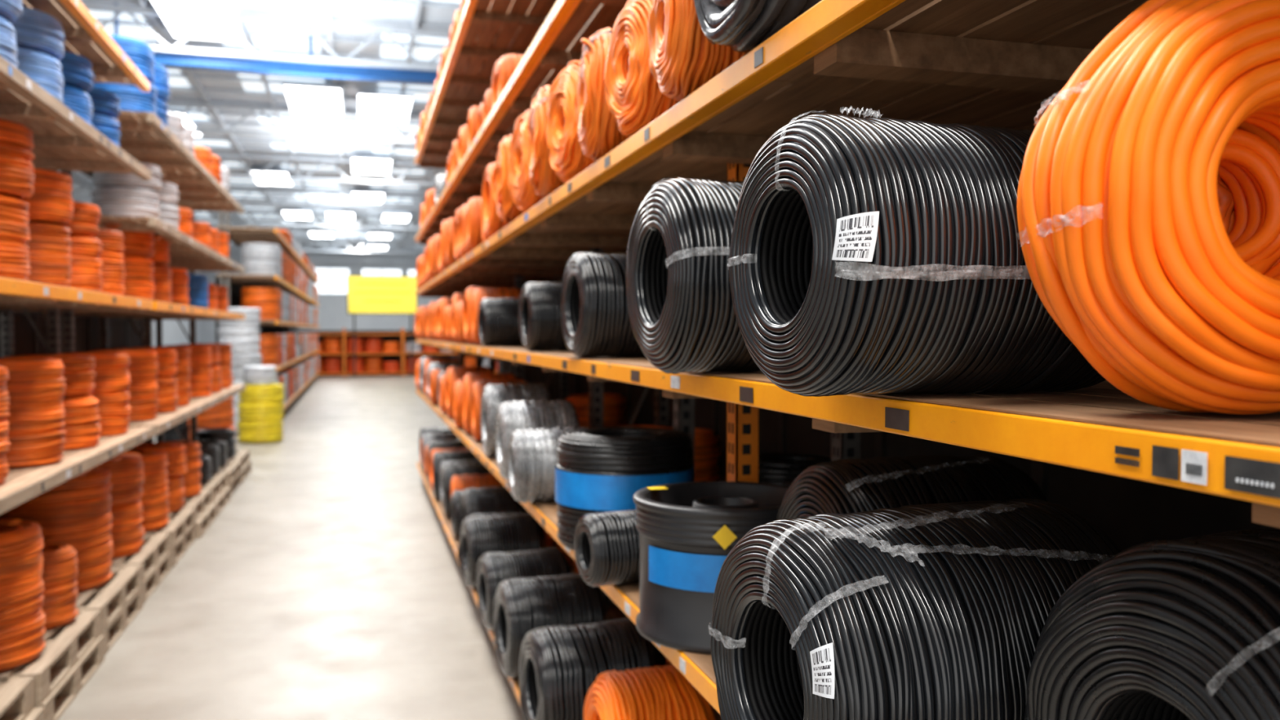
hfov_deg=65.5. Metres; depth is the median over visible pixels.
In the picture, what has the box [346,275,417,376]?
aisle sign
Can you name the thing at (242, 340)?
coil
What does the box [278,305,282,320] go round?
cable coil
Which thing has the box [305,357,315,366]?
coil
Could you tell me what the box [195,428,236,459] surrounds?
cable coil
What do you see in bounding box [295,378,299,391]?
cable coil
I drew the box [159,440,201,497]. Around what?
cable coil
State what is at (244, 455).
wooden pallet
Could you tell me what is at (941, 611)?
cable coil
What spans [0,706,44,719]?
wooden pallet
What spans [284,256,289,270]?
cable coil
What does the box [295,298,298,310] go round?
coil
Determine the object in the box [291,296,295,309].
coil
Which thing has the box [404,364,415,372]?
cable coil
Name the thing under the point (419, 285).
cable coil
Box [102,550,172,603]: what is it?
wooden pallet
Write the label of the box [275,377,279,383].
coil
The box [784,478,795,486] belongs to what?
cable coil
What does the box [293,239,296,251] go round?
coil
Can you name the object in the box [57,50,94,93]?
cable coil
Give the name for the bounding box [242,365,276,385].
coil
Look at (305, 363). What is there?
coil
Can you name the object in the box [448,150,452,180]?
cable coil
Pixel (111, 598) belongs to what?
wooden pallet
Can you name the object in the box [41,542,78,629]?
cable coil
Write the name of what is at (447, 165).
cable coil
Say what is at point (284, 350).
coil
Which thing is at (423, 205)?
cable coil
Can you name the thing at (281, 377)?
cable coil
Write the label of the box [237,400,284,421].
cable coil
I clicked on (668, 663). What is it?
cable coil
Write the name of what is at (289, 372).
cable coil
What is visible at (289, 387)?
cable coil
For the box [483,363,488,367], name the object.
coil
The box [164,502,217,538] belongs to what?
wooden pallet
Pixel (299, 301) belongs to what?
cable coil
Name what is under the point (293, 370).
cable coil
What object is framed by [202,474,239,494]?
wooden pallet
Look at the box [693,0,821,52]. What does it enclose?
bundle
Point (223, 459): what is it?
cable coil
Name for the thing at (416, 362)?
cable coil
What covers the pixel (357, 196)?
lamp
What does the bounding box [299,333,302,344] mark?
cable coil
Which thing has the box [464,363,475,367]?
cable coil
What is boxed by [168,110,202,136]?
lamp
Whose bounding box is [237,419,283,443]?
cable coil
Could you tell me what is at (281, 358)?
cable coil
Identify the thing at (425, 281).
cable coil
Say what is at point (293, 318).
coil
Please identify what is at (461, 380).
cable coil
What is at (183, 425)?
cable coil
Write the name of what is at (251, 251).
coil
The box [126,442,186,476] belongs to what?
cable coil
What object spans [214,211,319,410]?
shelving
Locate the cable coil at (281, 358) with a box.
[274,349,284,364]
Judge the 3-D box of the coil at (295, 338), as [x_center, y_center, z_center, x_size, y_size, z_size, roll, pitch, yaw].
[-9.923,-0.560,27.600,0.803,0.341,0.800,-1,2,-32]
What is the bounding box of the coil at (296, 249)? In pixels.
[295,242,298,254]
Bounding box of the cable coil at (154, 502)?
[123,450,169,532]
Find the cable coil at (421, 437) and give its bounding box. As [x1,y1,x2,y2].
[420,437,422,464]
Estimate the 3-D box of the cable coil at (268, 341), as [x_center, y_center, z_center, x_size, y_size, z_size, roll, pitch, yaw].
[-8.249,-0.393,21.679,0.800,0.341,0.803,-1,2,-18]
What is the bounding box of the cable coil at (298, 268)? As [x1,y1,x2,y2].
[297,266,300,279]
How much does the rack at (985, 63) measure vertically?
4.930 m
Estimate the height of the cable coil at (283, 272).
0.346 m
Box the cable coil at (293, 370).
[281,368,295,382]
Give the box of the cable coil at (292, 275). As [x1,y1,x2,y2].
[291,274,294,286]
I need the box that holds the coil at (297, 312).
[295,311,298,323]
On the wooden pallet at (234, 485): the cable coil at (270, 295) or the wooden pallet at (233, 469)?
the wooden pallet at (233, 469)
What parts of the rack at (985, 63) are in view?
orange cable coil, orange cable coil, orange cable coil, orange cable coil, orange cable coil, orange cable coil, orange cable coil, orange cable coil, orange cable coil, orange cable coil, orange cable coil, silver wire coil, orange cable coil, orange cable coil, black cable coil, orange cable coil, orange cable coil, orange cable coil, orange cable coil, silver wire coil, silver wire coil, orange cable coil, silver wire coil, orange cable coil, orange cable coil, orange cable coil, silver wire coil, black cable coil, orange cable coil, orange cable coil, orange cable coil, orange cable coil, black cable coil, orange cable coil, black cable coil, orange cable coil, orange cable coil, orange cable coil, orange cable coil, orange cable coil, silver wire coil, orange cable coil, orange cable coil, orange cable coil, orange cable coil, orange cable coil, black cable coil, orange cable coil, orange cable coil, orange cable coil, orange cable coil, orange cable coil, orange cable coil, orange cable coil, orange cable coil, orange cable coil, orange cable coil, black cable coil, black cable coil, orange cable coil, orange cable coil, orange cable coil, orange cable coil, black cable coil, black cable coil, orange cable coil, orange cable coil, silver wire coil, black cable coil, orange cable coil, silver wire coil, black cable coil, orange cable coil, silver wire coil, black cable coil, orange cable coil, orange cable coil, orange cable coil, black cable coil, orange cable coil, orange cable coil, black cable coil, black cable coil, banded black cable coil, orange cable coil, orange cable coil, orange cable coil, black cable coil, orange cable coil, black cable coil, orange cable coil, black cable coil, panel, black cable coil, orange cable coil, black cable coil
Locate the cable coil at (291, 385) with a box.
[289,383,293,396]
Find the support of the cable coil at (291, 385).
on the shelving at (238, 236)
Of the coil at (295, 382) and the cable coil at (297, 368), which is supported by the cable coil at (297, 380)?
the cable coil at (297, 368)
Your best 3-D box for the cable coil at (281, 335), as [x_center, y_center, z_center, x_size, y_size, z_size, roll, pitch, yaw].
[-8.495,-0.416,22.508,0.803,0.341,0.800,1,2,38]
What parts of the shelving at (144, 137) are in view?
panel, orange cable coil, blue cable coil, coil of white cable, coil of white cable, orange cable coil, blue cable coil, orange cable coil, orange cable coil, orange cable coil, blue cable coil, orange cable coil, orange cable coil, orange cable coil, coil of white cable, coil of white cable, coil of white cable, orange cable coil, orange cable coil, orange cable coil, coil of white cable, blue cable coil, orange cable coil, orange cable coil, orange cable coil, orange cable coil, orange cable coil, orange cable coil, orange cable coil, orange cable coil, orange cable coil, orange cable coil, coil of white cable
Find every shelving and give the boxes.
[0,0,155,514]
[0,35,245,443]
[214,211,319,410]
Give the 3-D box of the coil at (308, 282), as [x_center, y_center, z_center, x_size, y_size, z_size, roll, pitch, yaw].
[-12.065,-2.724,35.153,0.800,0.341,0.803,-1,2,-22]
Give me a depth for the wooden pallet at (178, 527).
9.08 m
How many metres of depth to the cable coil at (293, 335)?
26.73 m
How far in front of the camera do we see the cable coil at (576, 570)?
7.16 m
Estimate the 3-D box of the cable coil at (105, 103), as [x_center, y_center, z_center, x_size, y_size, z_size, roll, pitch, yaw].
[-4.025,-1.836,7.139,0.531,0.175,0.532,0,2,-7]
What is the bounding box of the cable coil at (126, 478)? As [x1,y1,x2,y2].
[94,452,144,505]
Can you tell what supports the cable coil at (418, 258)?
on the rack at (985, 63)
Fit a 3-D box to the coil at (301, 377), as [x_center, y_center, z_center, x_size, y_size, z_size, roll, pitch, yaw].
[-10.630,0.672,30.169,0.798,0.346,0.797,-1,2,-26]
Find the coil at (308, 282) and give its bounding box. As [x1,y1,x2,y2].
[306,278,310,288]
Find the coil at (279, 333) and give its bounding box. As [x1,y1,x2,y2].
[279,333,303,344]
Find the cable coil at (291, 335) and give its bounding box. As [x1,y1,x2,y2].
[289,333,292,346]
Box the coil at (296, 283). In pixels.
[295,277,297,288]
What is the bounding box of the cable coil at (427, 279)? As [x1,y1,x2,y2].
[425,246,431,281]
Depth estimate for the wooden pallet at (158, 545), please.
7.88 m
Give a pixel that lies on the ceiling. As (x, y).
(346, 8)
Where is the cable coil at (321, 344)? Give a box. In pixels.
[315,342,323,353]
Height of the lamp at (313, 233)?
0.255 m
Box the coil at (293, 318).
[292,309,295,322]
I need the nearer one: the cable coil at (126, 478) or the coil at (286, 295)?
the cable coil at (126, 478)
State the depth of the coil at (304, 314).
31.80 m
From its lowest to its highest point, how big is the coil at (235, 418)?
0.595 m
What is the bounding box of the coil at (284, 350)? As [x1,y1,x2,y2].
[280,348,285,364]
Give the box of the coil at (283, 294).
[280,291,284,306]
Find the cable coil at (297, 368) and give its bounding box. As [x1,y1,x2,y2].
[286,366,298,378]
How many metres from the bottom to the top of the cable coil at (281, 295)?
0.341 m
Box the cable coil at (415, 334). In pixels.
[414,310,418,338]
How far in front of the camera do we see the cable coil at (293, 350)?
26.72 m
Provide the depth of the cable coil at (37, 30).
5.59 m
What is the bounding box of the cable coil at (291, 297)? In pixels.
[288,295,293,308]
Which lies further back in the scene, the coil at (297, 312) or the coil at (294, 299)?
the coil at (297, 312)
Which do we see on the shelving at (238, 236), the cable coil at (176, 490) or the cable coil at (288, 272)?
the cable coil at (288, 272)
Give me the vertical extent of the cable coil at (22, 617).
0.694 m
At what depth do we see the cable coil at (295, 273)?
27.51 m
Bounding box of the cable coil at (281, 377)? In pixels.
[275,375,284,388]
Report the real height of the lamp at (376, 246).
0.255 m
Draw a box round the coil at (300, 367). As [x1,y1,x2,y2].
[288,365,301,377]
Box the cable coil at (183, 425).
[168,419,191,429]
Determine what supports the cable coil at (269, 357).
on the shelving at (238, 236)
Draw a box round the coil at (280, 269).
[278,263,282,278]
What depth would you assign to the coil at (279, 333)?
30.92 m
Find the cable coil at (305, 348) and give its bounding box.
[303,343,306,354]
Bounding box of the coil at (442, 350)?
[440,348,455,352]
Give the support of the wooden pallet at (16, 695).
on the wooden pallet at (37, 713)
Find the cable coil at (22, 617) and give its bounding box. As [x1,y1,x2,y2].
[0,519,45,671]
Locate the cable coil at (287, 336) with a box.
[285,333,288,347]
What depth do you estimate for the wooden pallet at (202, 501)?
10.28 m
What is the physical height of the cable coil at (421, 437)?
0.419 m
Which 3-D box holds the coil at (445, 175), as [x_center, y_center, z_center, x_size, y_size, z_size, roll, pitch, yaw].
[-1.736,-1.720,9.856,0.393,0.300,0.299,0,2,-16]
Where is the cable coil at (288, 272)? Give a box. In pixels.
[286,270,290,283]
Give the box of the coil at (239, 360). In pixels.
[231,352,262,377]
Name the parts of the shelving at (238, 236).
panel, coil of white cable, orange cable coil, orange cable coil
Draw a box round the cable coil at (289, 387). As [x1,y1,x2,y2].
[286,385,291,399]
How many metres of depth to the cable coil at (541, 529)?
8.54 m
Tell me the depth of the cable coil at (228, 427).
15.88 m
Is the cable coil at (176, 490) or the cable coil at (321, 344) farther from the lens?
the cable coil at (321, 344)
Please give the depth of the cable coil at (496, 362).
47.32 m
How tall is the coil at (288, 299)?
0.341 m
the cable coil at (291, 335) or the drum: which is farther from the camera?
the cable coil at (291, 335)
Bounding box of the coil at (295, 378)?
[283,367,297,380]
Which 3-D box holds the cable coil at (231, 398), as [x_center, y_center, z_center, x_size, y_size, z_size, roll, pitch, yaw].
[-6.920,0.470,16.047,0.701,0.394,0.697,1,2,26]
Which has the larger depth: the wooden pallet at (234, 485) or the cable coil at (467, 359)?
the cable coil at (467, 359)
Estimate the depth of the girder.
22.52 m
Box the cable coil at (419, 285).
[417,257,421,288]
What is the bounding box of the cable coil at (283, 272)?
[281,265,285,279]
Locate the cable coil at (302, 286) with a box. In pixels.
[300,282,303,293]
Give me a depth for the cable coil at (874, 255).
1.34 m
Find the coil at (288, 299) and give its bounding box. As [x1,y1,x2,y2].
[285,293,291,307]
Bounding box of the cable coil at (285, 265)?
[283,253,287,267]
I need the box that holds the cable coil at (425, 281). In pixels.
[423,248,428,283]
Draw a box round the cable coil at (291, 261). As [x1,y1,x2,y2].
[288,258,292,271]
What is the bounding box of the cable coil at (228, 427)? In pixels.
[188,426,235,447]
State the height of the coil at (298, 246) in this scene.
0.346 m
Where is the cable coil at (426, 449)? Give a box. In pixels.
[425,444,427,477]
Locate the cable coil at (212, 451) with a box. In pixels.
[199,443,219,475]
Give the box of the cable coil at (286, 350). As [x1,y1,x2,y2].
[284,348,288,362]
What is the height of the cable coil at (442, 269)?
0.380 m
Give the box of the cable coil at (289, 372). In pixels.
[276,370,291,385]
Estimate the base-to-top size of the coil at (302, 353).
0.346 m
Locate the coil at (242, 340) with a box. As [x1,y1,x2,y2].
[217,328,260,353]
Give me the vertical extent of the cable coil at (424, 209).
0.300 m
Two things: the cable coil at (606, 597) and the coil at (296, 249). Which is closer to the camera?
the cable coil at (606, 597)
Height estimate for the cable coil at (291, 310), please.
0.346 m
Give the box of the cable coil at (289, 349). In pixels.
[285,347,291,361]
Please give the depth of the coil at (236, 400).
19.63 m
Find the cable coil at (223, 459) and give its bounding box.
[195,440,227,466]
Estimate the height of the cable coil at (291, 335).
0.341 m
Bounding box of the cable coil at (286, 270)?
[284,268,287,281]
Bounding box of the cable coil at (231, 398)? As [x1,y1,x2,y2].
[222,377,233,401]
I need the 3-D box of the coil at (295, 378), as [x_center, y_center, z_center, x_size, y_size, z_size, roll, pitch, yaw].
[-9.943,0.390,27.605,0.803,0.341,0.800,2,2,43]
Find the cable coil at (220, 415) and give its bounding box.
[186,401,234,427]
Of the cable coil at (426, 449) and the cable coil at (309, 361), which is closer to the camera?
the cable coil at (426, 449)
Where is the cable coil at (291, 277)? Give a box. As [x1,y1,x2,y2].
[288,272,292,284]
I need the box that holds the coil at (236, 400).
[230,377,244,404]
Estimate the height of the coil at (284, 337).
0.341 m
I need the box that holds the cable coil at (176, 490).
[167,475,185,512]
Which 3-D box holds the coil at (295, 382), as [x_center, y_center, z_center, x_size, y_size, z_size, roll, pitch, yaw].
[-9.916,0.743,27.640,0.798,0.346,0.797,0,2,-15]
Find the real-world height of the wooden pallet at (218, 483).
0.157 m
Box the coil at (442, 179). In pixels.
[440,177,444,194]
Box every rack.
[290,328,497,376]
[414,0,1279,719]
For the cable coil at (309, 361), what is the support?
on the cable coil
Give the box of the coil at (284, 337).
[281,333,286,348]
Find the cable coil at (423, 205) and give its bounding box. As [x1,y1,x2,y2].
[420,202,425,228]
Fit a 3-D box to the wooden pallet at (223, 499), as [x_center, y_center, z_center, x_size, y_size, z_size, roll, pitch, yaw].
[-5.299,1.628,11.419,1.000,0.157,1.200,0,2,-16]
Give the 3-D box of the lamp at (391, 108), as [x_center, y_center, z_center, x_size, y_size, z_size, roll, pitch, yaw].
[-7.894,-7.819,30.709,1.600,0.255,3.700,0,2,-16]
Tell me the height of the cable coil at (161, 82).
0.294 m
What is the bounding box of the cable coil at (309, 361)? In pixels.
[300,360,311,369]
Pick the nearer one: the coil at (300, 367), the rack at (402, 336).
the coil at (300, 367)
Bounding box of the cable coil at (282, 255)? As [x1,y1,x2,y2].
[280,250,284,266]
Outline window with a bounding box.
[313,266,419,295]
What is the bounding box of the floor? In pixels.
[22,374,524,719]
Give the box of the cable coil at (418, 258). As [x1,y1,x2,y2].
[416,257,419,288]
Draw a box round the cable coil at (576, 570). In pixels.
[573,559,579,573]
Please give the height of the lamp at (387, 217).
0.255 m
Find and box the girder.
[114,3,437,84]
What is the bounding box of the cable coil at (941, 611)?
[711,498,1121,719]
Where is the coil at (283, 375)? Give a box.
[276,373,286,388]
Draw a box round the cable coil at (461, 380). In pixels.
[452,378,463,413]
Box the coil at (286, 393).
[284,386,288,401]
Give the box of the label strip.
[739,386,1279,498]
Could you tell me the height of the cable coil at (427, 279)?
0.439 m
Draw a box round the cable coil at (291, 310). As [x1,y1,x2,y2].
[289,308,293,322]
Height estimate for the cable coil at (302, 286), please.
0.346 m
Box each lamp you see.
[150,0,246,41]
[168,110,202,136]
[248,169,293,185]
[280,209,313,219]
[282,82,344,116]
[308,231,333,237]
[325,211,354,220]
[351,156,392,174]
[351,191,385,203]
[356,91,413,124]
[367,244,388,249]
[368,232,391,239]
[381,213,411,222]
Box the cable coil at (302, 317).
[300,312,303,323]
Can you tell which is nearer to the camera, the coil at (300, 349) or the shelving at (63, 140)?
the shelving at (63, 140)
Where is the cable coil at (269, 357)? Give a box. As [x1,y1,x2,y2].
[258,350,279,366]
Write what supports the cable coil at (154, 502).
on the wooden pallet at (178, 527)
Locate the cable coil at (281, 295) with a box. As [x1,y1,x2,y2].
[273,289,282,305]
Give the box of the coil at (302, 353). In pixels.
[298,344,304,355]
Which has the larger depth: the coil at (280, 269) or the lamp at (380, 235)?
the lamp at (380, 235)
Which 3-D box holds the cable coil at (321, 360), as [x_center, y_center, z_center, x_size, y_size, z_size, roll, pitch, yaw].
[-14.829,0.057,45.257,0.790,0.294,0.786,0,2,-16]
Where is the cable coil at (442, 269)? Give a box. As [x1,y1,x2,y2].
[438,240,444,271]
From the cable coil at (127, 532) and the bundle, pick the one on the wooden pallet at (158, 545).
the cable coil at (127, 532)
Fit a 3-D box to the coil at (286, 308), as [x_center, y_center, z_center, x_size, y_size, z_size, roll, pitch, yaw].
[-8.976,-1.110,24.178,0.797,0.346,0.798,1,2,31]
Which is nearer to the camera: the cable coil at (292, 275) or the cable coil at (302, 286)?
the cable coil at (292, 275)
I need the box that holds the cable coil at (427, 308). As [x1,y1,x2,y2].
[424,307,428,338]
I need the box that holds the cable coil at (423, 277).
[422,258,426,284]
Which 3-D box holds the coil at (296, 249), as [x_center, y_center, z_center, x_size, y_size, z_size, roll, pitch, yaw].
[-10.162,-3.179,28.381,0.798,0.346,0.797,0,2,-6]
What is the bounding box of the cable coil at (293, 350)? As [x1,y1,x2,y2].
[290,346,295,359]
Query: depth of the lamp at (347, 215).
58.59 m
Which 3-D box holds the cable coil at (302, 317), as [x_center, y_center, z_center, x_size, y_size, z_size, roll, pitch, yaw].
[-10.887,-1.301,30.954,0.797,0.346,0.798,0,2,1]
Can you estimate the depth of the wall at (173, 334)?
71.58 m
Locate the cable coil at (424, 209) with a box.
[422,206,426,224]
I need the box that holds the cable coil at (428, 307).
[426,306,429,338]
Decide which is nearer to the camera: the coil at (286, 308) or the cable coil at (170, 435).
the cable coil at (170, 435)
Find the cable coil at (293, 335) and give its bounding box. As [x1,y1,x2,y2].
[291,333,295,346]
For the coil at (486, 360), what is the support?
on the coil at (484, 364)
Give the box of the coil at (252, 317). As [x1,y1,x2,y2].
[217,307,261,328]
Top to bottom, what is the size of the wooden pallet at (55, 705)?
0.157 m
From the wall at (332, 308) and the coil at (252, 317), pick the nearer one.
the coil at (252, 317)
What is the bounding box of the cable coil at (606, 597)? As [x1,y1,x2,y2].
[604,591,614,604]
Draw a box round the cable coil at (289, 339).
[287,333,290,346]
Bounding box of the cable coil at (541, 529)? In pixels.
[536,520,545,537]
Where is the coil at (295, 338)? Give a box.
[294,333,297,346]
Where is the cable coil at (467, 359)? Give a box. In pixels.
[464,356,475,363]
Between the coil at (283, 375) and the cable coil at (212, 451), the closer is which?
the cable coil at (212, 451)
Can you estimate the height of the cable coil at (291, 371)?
0.341 m
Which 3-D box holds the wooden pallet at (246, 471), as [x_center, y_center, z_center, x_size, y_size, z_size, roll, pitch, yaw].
[-5.981,1.561,13.802,1.000,0.157,1.200,0,2,-16]
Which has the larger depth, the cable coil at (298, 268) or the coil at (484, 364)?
the coil at (484, 364)
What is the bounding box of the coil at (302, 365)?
[291,363,303,374]
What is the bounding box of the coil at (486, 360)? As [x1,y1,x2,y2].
[483,356,488,363]
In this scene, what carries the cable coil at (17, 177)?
on the shelving at (63, 140)
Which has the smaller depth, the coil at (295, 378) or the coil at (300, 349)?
the coil at (295, 378)
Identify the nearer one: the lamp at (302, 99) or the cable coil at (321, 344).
the lamp at (302, 99)
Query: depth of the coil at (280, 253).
22.46 m
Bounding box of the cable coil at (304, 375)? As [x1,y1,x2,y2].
[302,373,306,384]
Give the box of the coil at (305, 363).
[296,361,306,372]
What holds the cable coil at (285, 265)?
on the cable coil at (286, 270)
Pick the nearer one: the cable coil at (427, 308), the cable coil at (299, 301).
the cable coil at (427, 308)
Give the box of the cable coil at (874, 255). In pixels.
[728,113,1106,396]
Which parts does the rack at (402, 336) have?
red cable coil, orange cable coil, orange cable coil, red cable coil, red cable coil, red cable coil, red cable coil, red cable coil, red cable coil, orange cable coil, red cable coil, orange cable coil, orange cable coil, red cable coil, coil of white cable, red cable coil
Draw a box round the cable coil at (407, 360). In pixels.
[404,357,420,364]
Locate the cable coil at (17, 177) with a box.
[0,119,35,199]
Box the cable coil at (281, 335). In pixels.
[278,333,283,349]
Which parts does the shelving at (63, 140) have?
orange cable coil, light blue cable coil, light blue cable coil, orange cable coil, orange cable coil, light blue cable coil, orange cable coil, orange cable coil, orange cable coil, blue cable coil, orange cable coil, orange cable coil, orange cable coil, orange cable coil, blue cable coil, orange cable coil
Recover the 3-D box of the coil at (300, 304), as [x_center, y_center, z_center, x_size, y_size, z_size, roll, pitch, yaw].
[-10.641,-1.632,30.123,0.800,0.341,0.803,0,2,-14]
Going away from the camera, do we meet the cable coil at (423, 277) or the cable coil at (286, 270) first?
the cable coil at (423, 277)
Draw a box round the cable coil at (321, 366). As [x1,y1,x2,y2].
[319,364,323,373]
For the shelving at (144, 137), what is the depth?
9.21 m
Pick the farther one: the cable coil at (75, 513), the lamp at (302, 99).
the lamp at (302, 99)
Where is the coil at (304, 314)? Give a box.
[302,313,305,324]
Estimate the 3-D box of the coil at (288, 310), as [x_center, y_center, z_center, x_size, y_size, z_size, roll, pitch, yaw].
[-9.201,-1.134,25.041,0.798,0.346,0.797,0,2,-2]
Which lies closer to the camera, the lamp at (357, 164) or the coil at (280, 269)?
the coil at (280, 269)
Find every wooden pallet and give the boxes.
[0,608,101,705]
[0,676,34,719]
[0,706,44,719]
[17,634,104,719]
[49,585,143,655]
[75,564,142,632]
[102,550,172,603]
[111,532,170,581]
[141,524,195,567]
[145,506,195,549]
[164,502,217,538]
[179,488,212,520]
[185,485,231,515]
[200,472,226,502]
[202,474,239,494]
[211,460,251,483]
[213,459,241,484]
[227,449,249,469]
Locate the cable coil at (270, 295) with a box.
[240,287,279,304]
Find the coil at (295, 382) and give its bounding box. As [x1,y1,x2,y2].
[293,380,297,392]
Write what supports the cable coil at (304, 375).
on the shelving at (238, 236)
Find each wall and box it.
[71,182,200,346]
[200,249,442,343]
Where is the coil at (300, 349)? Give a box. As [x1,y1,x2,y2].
[296,345,301,357]
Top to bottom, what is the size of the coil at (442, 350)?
0.374 m
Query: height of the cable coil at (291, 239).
0.346 m
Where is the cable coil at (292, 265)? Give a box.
[290,261,293,274]
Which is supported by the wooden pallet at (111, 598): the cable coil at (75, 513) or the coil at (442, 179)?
the cable coil at (75, 513)
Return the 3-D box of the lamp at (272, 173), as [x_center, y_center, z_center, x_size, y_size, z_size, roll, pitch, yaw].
[-16.462,-8.209,44.495,1.600,0.255,3.700,0,2,-16]
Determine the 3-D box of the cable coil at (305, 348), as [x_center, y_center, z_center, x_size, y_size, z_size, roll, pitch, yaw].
[-11.359,-0.350,32.688,0.798,0.346,0.797,1,2,29]
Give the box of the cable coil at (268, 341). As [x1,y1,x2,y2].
[258,333,280,350]
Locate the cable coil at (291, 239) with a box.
[288,233,292,246]
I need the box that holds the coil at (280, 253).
[276,248,281,263]
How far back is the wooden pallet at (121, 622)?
6.71 m
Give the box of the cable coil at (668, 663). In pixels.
[666,657,672,666]
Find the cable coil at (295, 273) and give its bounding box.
[293,262,297,275]
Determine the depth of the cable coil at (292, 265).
26.66 m
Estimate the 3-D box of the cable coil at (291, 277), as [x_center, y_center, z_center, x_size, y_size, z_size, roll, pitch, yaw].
[-9.453,-2.108,25.857,0.798,0.346,0.797,-1,2,-30]
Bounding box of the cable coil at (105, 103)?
[87,87,120,119]
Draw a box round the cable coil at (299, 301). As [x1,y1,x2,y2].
[294,299,300,311]
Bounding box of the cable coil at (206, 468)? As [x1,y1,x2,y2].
[199,454,212,483]
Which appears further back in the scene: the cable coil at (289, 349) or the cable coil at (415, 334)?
the cable coil at (289, 349)
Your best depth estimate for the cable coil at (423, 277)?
12.39 m
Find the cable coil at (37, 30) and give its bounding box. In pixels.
[11,6,64,60]
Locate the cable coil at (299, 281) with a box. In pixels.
[297,279,300,290]
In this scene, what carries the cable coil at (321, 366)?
on the rack at (402, 336)
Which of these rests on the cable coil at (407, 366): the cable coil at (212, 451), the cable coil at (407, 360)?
the cable coil at (407, 360)
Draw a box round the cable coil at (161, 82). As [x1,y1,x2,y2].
[152,62,169,102]
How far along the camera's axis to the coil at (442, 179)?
10.06 m
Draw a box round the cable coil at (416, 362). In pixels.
[415,362,417,388]
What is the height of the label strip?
0.030 m
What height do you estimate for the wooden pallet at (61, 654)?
0.157 m
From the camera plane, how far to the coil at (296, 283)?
28.37 m
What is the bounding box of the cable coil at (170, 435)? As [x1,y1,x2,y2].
[155,428,189,442]
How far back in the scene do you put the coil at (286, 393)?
24.22 m
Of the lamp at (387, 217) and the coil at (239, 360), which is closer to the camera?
the coil at (239, 360)
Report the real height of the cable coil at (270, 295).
0.341 m
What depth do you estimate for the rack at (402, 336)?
45.80 m
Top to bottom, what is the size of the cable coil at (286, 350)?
0.346 m
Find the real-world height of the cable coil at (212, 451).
0.342 m
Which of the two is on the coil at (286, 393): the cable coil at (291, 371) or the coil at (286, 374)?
the coil at (286, 374)
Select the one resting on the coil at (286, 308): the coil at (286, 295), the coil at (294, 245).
the coil at (286, 295)
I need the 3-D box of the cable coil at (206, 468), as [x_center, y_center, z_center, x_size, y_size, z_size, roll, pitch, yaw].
[-5.118,1.241,11.287,0.494,0.292,0.501,0,2,4]
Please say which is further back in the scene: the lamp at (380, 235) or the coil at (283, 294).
the lamp at (380, 235)
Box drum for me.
[632,481,789,654]
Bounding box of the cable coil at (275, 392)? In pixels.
[239,383,284,401]
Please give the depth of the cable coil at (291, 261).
25.85 m
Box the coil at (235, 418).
[231,404,239,434]
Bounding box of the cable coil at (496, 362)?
[494,360,497,370]
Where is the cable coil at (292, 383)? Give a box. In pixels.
[291,382,294,395]
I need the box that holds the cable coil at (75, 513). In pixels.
[0,466,113,591]
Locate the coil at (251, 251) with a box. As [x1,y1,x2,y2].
[240,242,279,260]
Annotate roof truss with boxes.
[57,0,528,262]
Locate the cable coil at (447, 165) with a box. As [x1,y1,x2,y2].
[446,155,449,184]
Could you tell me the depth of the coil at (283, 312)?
23.34 m
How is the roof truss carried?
attached to the ceiling
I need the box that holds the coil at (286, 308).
[284,306,287,320]
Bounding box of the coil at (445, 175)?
[444,171,446,188]
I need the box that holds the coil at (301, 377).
[299,376,302,387]
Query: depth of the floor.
7.39 m
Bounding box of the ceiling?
[57,0,461,251]
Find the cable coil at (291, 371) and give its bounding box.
[276,369,293,382]
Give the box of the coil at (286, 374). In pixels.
[276,372,288,386]
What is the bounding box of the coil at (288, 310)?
[285,307,290,321]
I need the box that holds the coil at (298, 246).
[297,244,300,256]
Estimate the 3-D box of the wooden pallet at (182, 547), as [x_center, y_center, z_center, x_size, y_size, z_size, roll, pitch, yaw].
[-4.665,1.696,9.022,1.000,0.157,1.200,0,2,-16]
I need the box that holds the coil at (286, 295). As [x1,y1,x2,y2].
[283,293,287,306]
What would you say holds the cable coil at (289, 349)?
on the shelving at (238, 236)
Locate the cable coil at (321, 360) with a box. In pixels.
[318,357,323,364]
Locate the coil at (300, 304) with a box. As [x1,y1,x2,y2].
[298,300,302,311]
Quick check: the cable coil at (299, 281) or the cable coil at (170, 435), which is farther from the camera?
the cable coil at (299, 281)
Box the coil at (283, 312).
[281,306,284,320]
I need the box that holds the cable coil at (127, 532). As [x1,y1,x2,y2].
[110,498,145,558]

